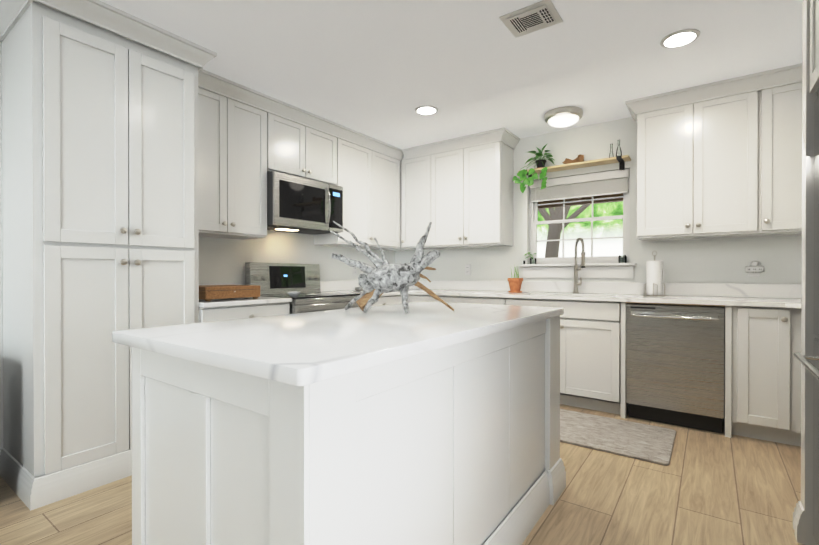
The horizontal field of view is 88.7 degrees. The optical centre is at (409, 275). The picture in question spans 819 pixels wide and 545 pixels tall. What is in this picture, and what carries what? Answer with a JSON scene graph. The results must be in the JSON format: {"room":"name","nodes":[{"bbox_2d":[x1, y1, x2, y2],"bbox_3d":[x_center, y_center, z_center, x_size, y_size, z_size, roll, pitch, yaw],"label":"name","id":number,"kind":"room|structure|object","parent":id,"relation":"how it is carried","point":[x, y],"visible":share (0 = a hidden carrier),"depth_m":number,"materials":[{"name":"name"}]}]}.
{"room":"kitchen","nodes":[
{"label":"kitchen","id":0,"kind":"room"},
{"bbox_2d":[0,42,394,447],"bbox_3d":[-2.197,-0.151,2.517,0.150,2.470,7.020,0,0,36],"label":"wall","id":1,"kind":"structure","parent":0,"point":[222,260],"depth_m":3.60,"materials":[{"name":"white paint"}]},
{"bbox_2d":[198,69,269,239],"bbox_3d":[-1.454,-0.843,3.133,0.330,1.088,0.681,0,0,36],"label":"upper cabinet","id":2,"kind":"object","parent":1,"relation":"attached to","point":[249,139],"depth_m":3.07,"materials":[{"name":"white paint"}]},
{"bbox_2d":[270,97,337,185],"bbox_3d":[-1.033,-1.113,3.720,0.330,0.553,0.762,0,0,36],"label":"upper cabinet","id":3,"kind":"object","parent":1,"relation":"attached to","point":[303,145],"depth_m":3.59,"materials":[{"name":"white paint"}]},
{"bbox_2d":[267,171,342,234],"bbox_3d":[-0.983,-0.609,3.687,0.451,0.423,0.756,0,0,36],"label":"microwave","id":4,"kind":"object","parent":3,"relation":"attached to","point":[296,204],"visible":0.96,"depth_m":3.53,"materials":[{"name":"silver metal"}]},
{"bbox_2d":[314,125,401,248],"bbox_3d":[-0.523,-0.848,4.431,0.330,1.088,0.982,0,0,36],"label":"upper cabinet","id":5,"kind":"object","parent":1,"relation":"attached to","point":[368,169],"depth_m":4.29,"materials":[{"name":"white paint"}]},
{"bbox_2d":[378,153,409,250],"bbox_3d":[-0.157,-0.850,4.942,0.330,1.088,0.389,0,0,36],"label":"upper cabinet","id":6,"kind":"object","parent":1,"relation":"attached to","point":[402,153],"depth_m":4.93,"materials":[{"name":"white paint"}]},
{"bbox_2d":[0,404,804,544],"bbox_3d":[-0.354,1.139,1.231,4.750,0.100,7.070,0,0,36],"label":"floor","id":7,"kind":"structure","parent":0,"point":[704,487],"depth_m":2.00,"materials":[{"name":"brown wood"}]},
{"bbox_2d":[0,0,216,510],"bbox_3d":[-1.744,-0.151,2.437,0.674,2.470,0.927,0,0,36],"label":"pantry cabinet","id":8,"kind":"object","parent":7,"relation":"on","point":[100,210],"visible":0.92,"depth_m":2.17,"materials":[{"name":"white paint"}]},
{"bbox_2d":[199,302,289,322],"bbox_3d":[-1.342,0.641,3.058,0.607,0.882,0.680,0,0,36],"label":"base cabinet","id":9,"kind":"object","parent":7,"relation":"on","point":[212,314],"depth_m":2.83,"materials":[{"name":"white paint"}]},
{"bbox_2d":[199,283,291,307],"bbox_3d":[-1.331,0.130,3.049,0.632,0.136,0.680,0,0,36],"label":"countertop","id":10,"kind":"structure","parent":9,"relation":"on","point":[233,302],"depth_m":2.92,"materials":[{"name":"stone"}]},
{"bbox_2d":[199,285,259,300],"bbox_3d":[-1.344,0.120,2.977,0.366,0.095,0.414,0,0,36],"label":"box","id":11,"kind":"object","parent":10,"relation":"on","point":[208,292],"visible":0.85,"depth_m":2.85,"materials":[{"name":"brown wood"}]},
{"bbox_2d":[245,262,359,313],"bbox_3d":[-0.866,0.485,3.608,0.703,1.189,0.756,0,0,36],"label":"range","id":12,"kind":"object","parent":7,"relation":"on","point":[276,279],"visible":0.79,"depth_m":3.60,"materials":[{"name":"silver metal"}]},
{"bbox_2d":[287,292,300,295],"bbox_3d":[-0.926,0.147,3.354,0.112,0.032,0.112,0,0,36],"label":"bowl","id":13,"kind":"object","parent":12,"relation":"on","point":[293,293],"visible":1,"depth_m":3.32,"materials":[{"name":"white ceramic"}]},
{"bbox_2d":[131,315,565,544],"bbox_3d":[-0.039,0.646,1.712,0.858,0.884,1.695,0,0,36],"label":"kitchen island","id":14,"kind":"object","parent":7,"relation":"on","point":[457,444],"visible":0.79,"depth_m":1.12,"materials":[{"name":"white paint"}]},
{"bbox_2d":[112,301,563,385],"bbox_3d":[-0.056,0.184,1.711,0.870,0.033,1.705,0,0,36],"label":"island countertop","id":15,"kind":"structure","parent":14,"relation":"on","point":[302,349],"depth_m":1.19,"materials":[{"name":"stone"}]},
{"bbox_2d":[330,221,453,312],"bbox_3d":[-0.091,-0.049,1.893,0.585,0.429,0.185,0,0,8],"label":"driftwood sculpture","id":16,"kind":"object","parent":15,"relation":"on","point":[380,279],"visible":1,"depth_m":1.87,"materials":[{"name":"grey wood"}]},
{"bbox_2d":[372,295,401,305],"bbox_3d":[-0.502,0.636,4.229,0.607,0.882,0.666,0,0,36],"label":"base cabinet","id":17,"kind":"object","parent":7,"relation":"on","point":[389,299],"depth_m":4.13,"materials":[{"name":"white paint"}]},
{"bbox_2d":[320,280,399,295],"bbox_3d":[-0.494,0.125,4.215,0.632,0.136,0.656,0,0,36],"label":"countertop","id":18,"kind":"structure","parent":17,"relation":"on","point":[325,286],"depth_m":4.31,"materials":[{"name":"stone"}]},
{"bbox_2d":[353,287,363,291],"bbox_3d":[-0.468,0.129,4.182,0.100,0.066,0.190,0,0,36],"label":"butter dish","id":19,"kind":"object","parent":18,"relation":"on","point":[358,289],"visible":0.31,"depth_m":4.11,"materials":[{"name":"white ceramic"}]},
{"bbox_2d":[407,294,538,306],"bbox_3d":[0.601,0.635,4.271,1.173,0.882,0.607,0,0,36],"label":"base cabinet","id":20,"kind":"object","parent":7,"relation":"on","point":[412,297],"depth_m":3.88,"materials":[{"name":"white paint"}]},
{"bbox_2d":[400,280,801,322],"bbox_3d":[1.370,0.225,3.631,4.344,0.332,0.747,0,0,36],"label":"countertop","id":21,"kind":"structure","parent":20,"relation":"on","point":[762,295],"depth_m":3.46,"materials":[{"name":"stone"}]},
{"bbox_2d":[508,268,522,292],"bbox_3d":[1.027,0.032,4.069,0.148,0.261,0.148,0,0,36],"label":"pot","id":22,"kind":"object","parent":21,"relation":"on","point":[515,284],"visible":1,"depth_m":4.02,"materials":[{"name":"brown ceramic"}]},
{"bbox_2d":[573,238,585,292],"bbox_3d":[1.534,-0.090,3.791,0.144,0.508,0.186,0,0,36],"label":"spring faucet","id":23,"kind":"object","parent":21,"relation":"on","point":[576,269],"visible":1,"depth_m":3.85,"materials":[{"name":"silver metal"}]},
{"bbox_2d":[643,251,666,295],"bbox_3d":[1.995,-0.018,3.411,0.170,0.367,0.170,0,0,36],"label":"paper towel holder","id":24,"kind":"object","parent":21,"relation":"on","point":[654,279],"visible":1,"depth_m":3.37,"materials":[{"name":"white paper"}]},
{"bbox_2d":[560,409,675,464],"bbox_3d":[1.159,1.074,2.997,1.230,0.016,0.645,0,0,36],"label":"area rug","id":25,"kind":"object","parent":7,"relation":"on","point":[645,442],"visible":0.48,"depth_m":2.78,"materials":[{"name":"beige fabric"}]},
{"bbox_2d":[626,303,723,432],"bbox_3d":[2.019,0.643,3.190,0.592,0.868,0.596,0,0,36],"label":"dishwasher","id":26,"kind":"object","parent":7,"relation":"on","point":[674,364],"visible":0.98,"depth_m":2.97,"materials":[{"name":"silver metal"}]},
{"bbox_2d":[719,305,800,446],"bbox_3d":[2.472,0.641,2.929,0.441,0.882,0.607,0,0,36],"label":"base cabinet","id":27,"kind":"object","parent":7,"relation":"on","point":[762,380],"depth_m":2.71,"materials":[{"name":"white paint"}]},
{"bbox_2d":[793,0,818,544],"bbox_3d":[1.657,-0.145,1.099,0.927,2.470,1.210,0,0,36],"label":"tall cabinet","id":28,"kind":"object","parent":7,"relation":"on","point":[803,520],"visible":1,"depth_m":1.69,"materials":[{"name":"white paint"}]},
{"bbox_2d":[793,95,818,544],"bbox_3d":[1.636,0.198,1.072,0.875,1.785,0.946,0,0,36],"label":"refrigerator","id":29,"kind":"object","parent":7,"relation":"on","point":[811,368],"visible":1,"depth_m":1.62,"materials":[{"name":"silver metal"}]},
{"bbox_2d":[100,0,802,158],"bbox_3d":[-0.354,-1.406,1.220,4.750,0.050,7.070,0,0,36],"label":"ceiling","id":30,"kind":"structure","parent":0,"point":[381,70],"depth_m":2.62,"materials":[{"name":"white paint"}]},
{"bbox_2d":[415,105,437,114],"bbox_3d":[0.142,-1.385,3.516,0.196,0.010,0.196,0,0,36],"label":"recessed light","id":31,"kind":"object","parent":30,"relation":"in","point":[426,110],"visible":1,"depth_m":3.51,"materials":[{"name":"white plastic"}]},
{"bbox_2d":[499,0,562,37],"bbox_3d":[0.657,-1.379,2.261,0.270,0.011,0.240,0,0,36],"label":"ceiling vent","id":32,"kind":"object","parent":30,"relation":"in","point":[537,16],"visible":1,"depth_m":2.24,"materials":[{"name":"white plastic"}]},
{"bbox_2d":[544,106,582,127],"bbox_3d":[1.319,-1.338,3.595,0.316,0.104,0.316,0,0,36],"label":"dome light","id":33,"kind":"object","parent":30,"relation":"attached to","point":[565,116],"visible":1,"depth_m":3.50,"materials":[{"name":"white glass"}]},
{"bbox_2d":[660,29,699,47],"bbox_3d":[1.579,-1.381,2.448,0.196,0.010,0.196,0,0,36],"label":"recessed light","id":34,"kind":"object","parent":30,"relation":"in","point":[680,38],"visible":1,"depth_m":2.44,"materials":[{"name":"white plastic"}]},
{"bbox_2d":[395,117,801,283],"bbox_3d":[1.634,-0.157,3.996,4.350,2.470,0.150,0,0,36],"label":"wall","id":35,"kind":"structure","parent":0,"point":[724,260],"depth_m":3.73,"materials":[{"name":"white paint"}]},
{"bbox_2d":[400,143,443,249],"bbox_3d":[0.176,-0.849,4.741,0.485,1.088,0.329,0,0,36],"label":"upper cabinet","id":36,"kind":"object","parent":35,"relation":"attached to","point":[418,167],"depth_m":4.60,"materials":[{"name":"white paint"}]},
{"bbox_2d":[465,264,470,274],"bbox_3d":[0.636,-0.065,4.588,0.070,0.114,0.007,0,0,36],"label":"electrical outlet","id":37,"kind":"object","parent":35,"relation":"attached to","point":[467,269],"visible":1,"depth_m":4.58,"materials":[{"name":"white plastic"}]},
{"bbox_2d":[436,131,515,248],"bbox_3d":[0.625,-0.848,4.419,0.855,1.088,0.329,0,0,36],"label":"upper cabinet","id":38,"kind":"object","parent":35,"relation":"attached to","point":[457,192],"depth_m":4.22,"materials":[{"name":"white paint"}]},
{"bbox_2d":[513,138,630,192],"bbox_3d":[1.479,-1.032,3.897,1.010,0.488,0.271,0,0,36],"label":"shelf","id":39,"kind":"object","parent":35,"relation":"attached to","point":[541,169],"visible":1,"depth_m":3.94,"materials":[{"name":"brown wood"}]},
{"bbox_2d":[520,263,635,277],"bbox_3d":[1.566,-0.045,3.962,1.030,0.135,0.125,0,0,36],"label":"window sill","id":40,"kind":"structure","parent":35,"relation":"attached to","point":[607,270],"depth_m":3.89,"materials":[{"name":"white paint"}]},
{"bbox_2d":[524,252,535,263],"bbox_3d":[1.210,-0.172,4.172,0.116,0.118,0.142,0,0,36],"label":"potted plant","id":41,"kind":"object","parent":40,"relation":"on","point":[532,257],"visible":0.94,"depth_m":4.18,"materials":[{"name":"green plant"}]},
{"bbox_2d":[618,255,626,262],"bbox_3d":[1.891,-0.147,3.719,0.066,0.070,0.065,0,0,36],"label":"jar","id":42,"kind":"object","parent":40,"relation":"on","point":[621,259],"visible":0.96,"depth_m":3.71,"materials":[{"name":"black glass"}]},
{"bbox_2d":[530,169,629,263],"bbox_3d":[1.618,-0.532,4.033,0.920,0.840,0.055,0,0,36],"label":"window","id":43,"kind":"structure","parent":35,"relation":"in","point":[625,216],"depth_m":3.98,"materials":[{"name":"white paint"}]},
{"bbox_2d":[529,169,628,256],"bbox_3d":[1.587,-0.566,3.989,0.900,0.768,0.044,0,0,36],"label":"window blind","id":44,"kind":"object","parent":43,"relation":"attached to","point":[594,184],"visible":0.88,"depth_m":3.96,"materials":[{"name":"white fabric"}]},
{"bbox_2d":[633,71,776,240],"bbox_3d":[2.250,-0.843,3.253,0.828,1.088,0.329,0,0,36],"label":"upper cabinet","id":45,"kind":"object","parent":35,"relation":"attached to","point":[721,159],"depth_m":3.09,"materials":[{"name":"white paint"}]},
{"bbox_2d":[745,261,763,276],"bbox_3d":[2.614,-0.050,3.176,0.110,0.117,0.036,0,0,36],"label":"electrical outlet","id":46,"kind":"object","parent":35,"relation":"attached to","point":[753,268],"visible":0.98,"depth_m":3.17,"materials":[{"name":"white plastic"}]},
{"bbox_2d":[769,63,801,235],"bbox_3d":[2.711,-0.842,2.922,0.575,1.088,0.329,0,0,36],"label":"upper cabinet","id":47,"kind":"object","parent":35,"relation":"attached to","point":[789,80],"depth_m":2.83,"materials":[{"name":"white paint"}]},
{"label":"outside","id":48,"kind":"structure","parent":0,"visible":0},
{"bbox_2d":[537,201,622,257],"bbox_3d":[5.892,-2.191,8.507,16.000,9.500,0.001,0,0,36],"label":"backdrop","id":49,"kind":"structure","parent":48,"point":[608,249],"depth_m":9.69,"materials":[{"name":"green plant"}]},
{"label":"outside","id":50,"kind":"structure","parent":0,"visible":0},
{"bbox_2d":[538,204,590,257],"bbox_3d":[3.138,-1.185,7.563,4.228,5.110,0.453,0,0,36],"label":"tree","id":51,"kind":"object","parent":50,"point":[554,231],"depth_m":7.85,"materials":[{"name":"plant"}]},
{"bbox_2d":[538,193,622,208],"bbox_3d":[2.989,0.026,4.470,12.000,2.500,1.900,0,0,36],"label":"porch canopy","id":52,"kind":"object","parent":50,"point":[581,203],"depth_m":5.90,"materials":[{"name":"brown wood"}]}
]}

